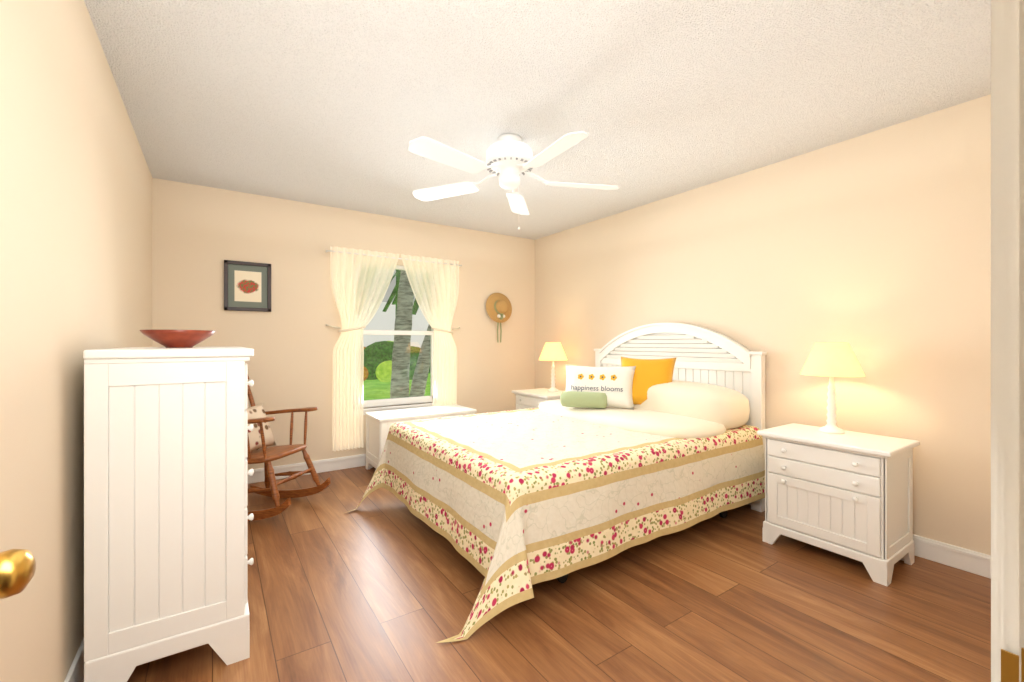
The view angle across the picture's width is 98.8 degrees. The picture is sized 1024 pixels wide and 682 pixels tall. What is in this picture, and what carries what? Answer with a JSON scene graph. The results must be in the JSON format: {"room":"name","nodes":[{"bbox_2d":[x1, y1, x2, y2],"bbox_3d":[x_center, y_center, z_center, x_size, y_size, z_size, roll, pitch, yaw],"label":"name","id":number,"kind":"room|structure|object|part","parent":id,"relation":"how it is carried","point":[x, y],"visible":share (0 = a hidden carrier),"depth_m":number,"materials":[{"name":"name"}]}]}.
{"room":"bedroom","nodes":[
{"label":"bedroom","id":0,"kind":"room"},
{"bbox_2d":[0,0,151,681],"bbox_3d":[-1.198,-0.030,0.953,0.120,2.440,5.920,0,0,-34],"label":"wall","id":1,"kind":"structure","parent":0,"point":[75,228],"depth_m":1.32,"materials":[{"name":"beige paint"}]},
{"bbox_2d":[64,638,84,681],"bbox_3d":[-1.535,1.133,1.573,0.014,0.115,4.246,0,0,-34],"label":"baseboard","id":2,"kind":"structure","parent":1,"relation":"attached to","point":[75,672],"depth_m":1.49,"materials":[{"name":"white wood"}]},
{"bbox_2d":[152,178,534,469],"bbox_3d":[-1.261,-0.030,4.409,3.640,2.440,0.120,0,0,-34],"label":"wall","id":3,"kind":"structure","parent":0,"point":[200,234],"depth_m":3.93,"materials":[{"name":"beige paint"}]},
{"bbox_2d":[224,260,270,311],"bbox_3d":[-2.211,-0.465,3.680,0.340,0.410,0.022,0,0,-34],"label":"picture frame","id":4,"kind":"object","parent":3,"relation":"attached to","point":[247,286],"visible":0.96,"depth_m":3.67,"materials":[{"name":"black"}]},
{"bbox_2d":[234,270,261,302],"bbox_3d":[-2.210,-0.465,3.679,0.194,0.254,0.003,0,0,-34],"label":"art","id":5,"kind":"object","parent":4,"relation":"attached to","point":[247,283],"depth_m":3.68},
{"bbox_2d":[248,454,365,483],"bbox_3d":[-1.222,1.133,4.351,3.640,0.115,0.018,0,0,-34],"label":"baseboard","id":6,"kind":"structure","parent":3,"relation":"attached to","point":[334,464],"depth_m":3.99,"materials":[{"name":"white wood"}]},
{"bbox_2d":[325,246,461,451],"bbox_3d":[-1.115,0.062,4.372,1.380,1.875,0.123,0,0,-34],"label":"curtains","id":7,"kind":"object","parent":3,"relation":"hanging from","point":[360,280],"visible":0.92,"depth_m":4.18,"materials":[{"name":"white fabric"}]},
{"bbox_2d":[363,265,433,414],"bbox_3d":[-1.170,-0.040,4.452,0.930,1.480,0.120,0,0,-34],"label":"window","id":8,"kind":"structure","parent":3,"relation":"in","point":[392,402],"depth_m":4.48,"materials":[{"name":"white"}]},
{"bbox_2d":[486,293,511,341],"bbox_3d":[-0.124,-0.282,5.012,0.352,0.574,0.141,0,0,-34],"label":"hat","id":9,"kind":"object","parent":3,"relation":"hanging from","point":[498,308],"visible":0.98,"depth_m":4.99,"materials":[{"name":"wicker"}]},
{"bbox_2d":[363,270,428,347],"bbox_3d":[-12.673,-1.535,25.226,25.200,5.750,9.000,0,0,-34],"label":"sky","id":10,"kind":"structure","parent":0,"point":[380,318],"depth_m":24.27,"materials":[{"name":"white"}]},
{"bbox_2d":[82,466,990,681],"bbox_3d":[0.361,1.240,2.004,3.880,0.100,5.920,0,0,-34],"label":"floor","id":11,"kind":"structure","parent":0,"point":[382,584],"depth_m":1.93,"materials":[{"name":"brown wood"}]},
{"bbox_2d":[83,347,253,681],"bbox_3d":[-1.413,0.608,1.900,0.482,1.165,0.894,0,0,-34],"label":"dresser","id":12,"kind":"object","parent":11,"relation":"on","point":[166,517],"visible":1,"depth_m":1.52,"materials":[{"name":"white paint"}]},
{"bbox_2d":[139,330,215,347],"bbox_3d":[-1.427,-0.013,1.884,0.264,0.074,0.264,0,0,-34],"label":"bowl","id":13,"kind":"object","parent":12,"relation":"on","point":[178,338],"visible":1,"depth_m":1.81,"materials":[{"name":"red ceramic"}]},
{"bbox_2d":[246,376,330,520],"bbox_3d":[-1.776,0.687,3.140,0.862,1.002,0.862,0,0,-34],"label":"rocking chair","id":14,"kind":"object","parent":11,"relation":"on","point":[260,435],"visible":0.69,"depth_m":3.16,"materials":[{"name":"brown wood"}]},
{"bbox_2d":[365,404,476,469],"bbox_3d":[-0.866,0.925,4.217,0.960,0.530,0.450,0,0,-34],"label":"chest","id":15,"kind":"object","parent":11,"relation":"on","point":[378,423],"visible":0.33,"depth_m":4.02,"materials":[{"name":"white paint"}]},
{"bbox_2d":[512,388,562,409],"bbox_3d":[0.355,0.860,4.678,0.453,0.660,0.630,0,0,-34],"label":"nightstand","id":16,"kind":"object","parent":11,"relation":"on","point":[530,398],"visible":0.31,"depth_m":4.61,"materials":[{"name":"white paint"}]},
{"bbox_2d":[539,342,566,391],"bbox_3d":[0.441,0.267,4.712,0.310,0.525,0.310,0,0,-34],"label":"lamp","id":17,"kind":"object","parent":16,"relation":"on","point":[552,351],"visible":1,"depth_m":4.63,"materials":[{"name":"white"}]},
{"bbox_2d":[345,323,766,642],"bbox_3d":[0.301,0.513,3.070,2.508,1.354,1.860,0,0,-34],"label":"bed","id":18,"kind":"object","parent":11,"relation":"on","point":[639,435],"visible":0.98,"depth_m":2.59,"materials":[{"name":"white fabric"}]},
{"bbox_3d":[1.306,0.513,3.748,0.084,1.354,1.640,0,0,-34],"label":"headboard","id":19,"kind":"part","parent":18,"relation":"part of","materials":[{"name":"white paint"}]},
{"bbox_2d":[757,423,919,585],"bbox_3d":[1.829,0.860,2.494,0.453,0.660,0.630,0,0,-34],"label":"nightstand","id":20,"kind":"object","parent":11,"relation":"on","point":[849,494],"visible":1,"depth_m":2.33,"materials":[{"name":"white paint"}]},
{"bbox_2d":[800,343,864,433],"bbox_3d":[1.878,0.267,2.581,0.310,0.525,0.310,0,0,-34],"label":"lamp","id":21,"kind":"object","parent":20,"relation":"on","point":[831,361],"visible":1,"depth_m":2.51,"materials":[{"name":"white"}]},
{"bbox_2d":[84,0,990,239],"bbox_3d":[0.361,-1.300,2.004,3.880,0.100,5.920,0,0,-34],"label":"ceiling","id":22,"kind":"structure","parent":0,"point":[337,103],"depth_m":2.16,"materials":[{"name":"white paint"}]},
{"bbox_2d":[408,131,618,229],"bbox_3d":[-0.004,-0.966,2.654,1.365,0.568,1.340,0,0,-34],"label":"fan","id":23,"kind":"object","parent":22,"relation":"hanging from","point":[510,158],"visible":1,"depth_m":2.60,"materials":[{"name":"white plastic"}]},
{"bbox_2d":[535,94,990,554],"bbox_3d":[1.522,-0.030,3.644,0.120,2.440,4.500,0,0,-34],"label":"wall","id":24,"kind":"structure","parent":0,"point":[873,249],"depth_m":2.71,"materials":[{"name":"beige paint"}]},
{"bbox_2d":[748,503,990,578],"bbox_3d":[1.469,1.133,3.600,0.018,0.115,4.246,0,0,-34],"label":"baseboard","id":25,"kind":"structure","parent":24,"relation":"attached to","point":[970,561],"depth_m":2.32,"materials":[{"name":"white wood"}]},
{"bbox_3d":[1.188,-0.030,0.777,3.640,2.440,0.120,0,0,-34],"label":"wall","id":26,"kind":"structure","parent":0,"visible":0},
{"bbox_2d":[0,549,35,598],"bbox_3d":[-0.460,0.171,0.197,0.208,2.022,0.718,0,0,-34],"label":"door knob","id":27,"kind":"object","parent":26,"relation":"in","point":[17,568],"depth_m":0.47,"materials":[{"name":"gold metal"}]},
{"bbox_2d":[991,0,1023,681],"bbox_3d":[0.028,0.135,0.003,0.850,2.110,0.143,0,0,-34],"label":"door frame","id":28,"kind":"structure","parent":26,"relation":"attached to","point":[1007,340],"depth_m":0.26,"materials":[{"name":"white"}]},
{"label":"outside","id":29,"kind":"structure","parent":0,"visible":0},
{"bbox_2d":[363,373,429,399],"bbox_3d":[-12.077,1.390,21.660,55.000,0.100,40.580,0,0,-34],"label":"ground","id":30,"kind":"structure","parent":29,"point":[378,387],"depth_m":12.40,"materials":[{"name":"green plant"}]},
{"bbox_2d":[364,270,430,398],"bbox_3d":[-2.648,-0.405,13.771,17.915,3.880,15.122,0,0,-34],"label":"garden","id":31,"kind":"object","parent":30,"relation":"on","point":[378,347],"depth_m":8.46,"materials":[{"name":"green plant"}]}
]}

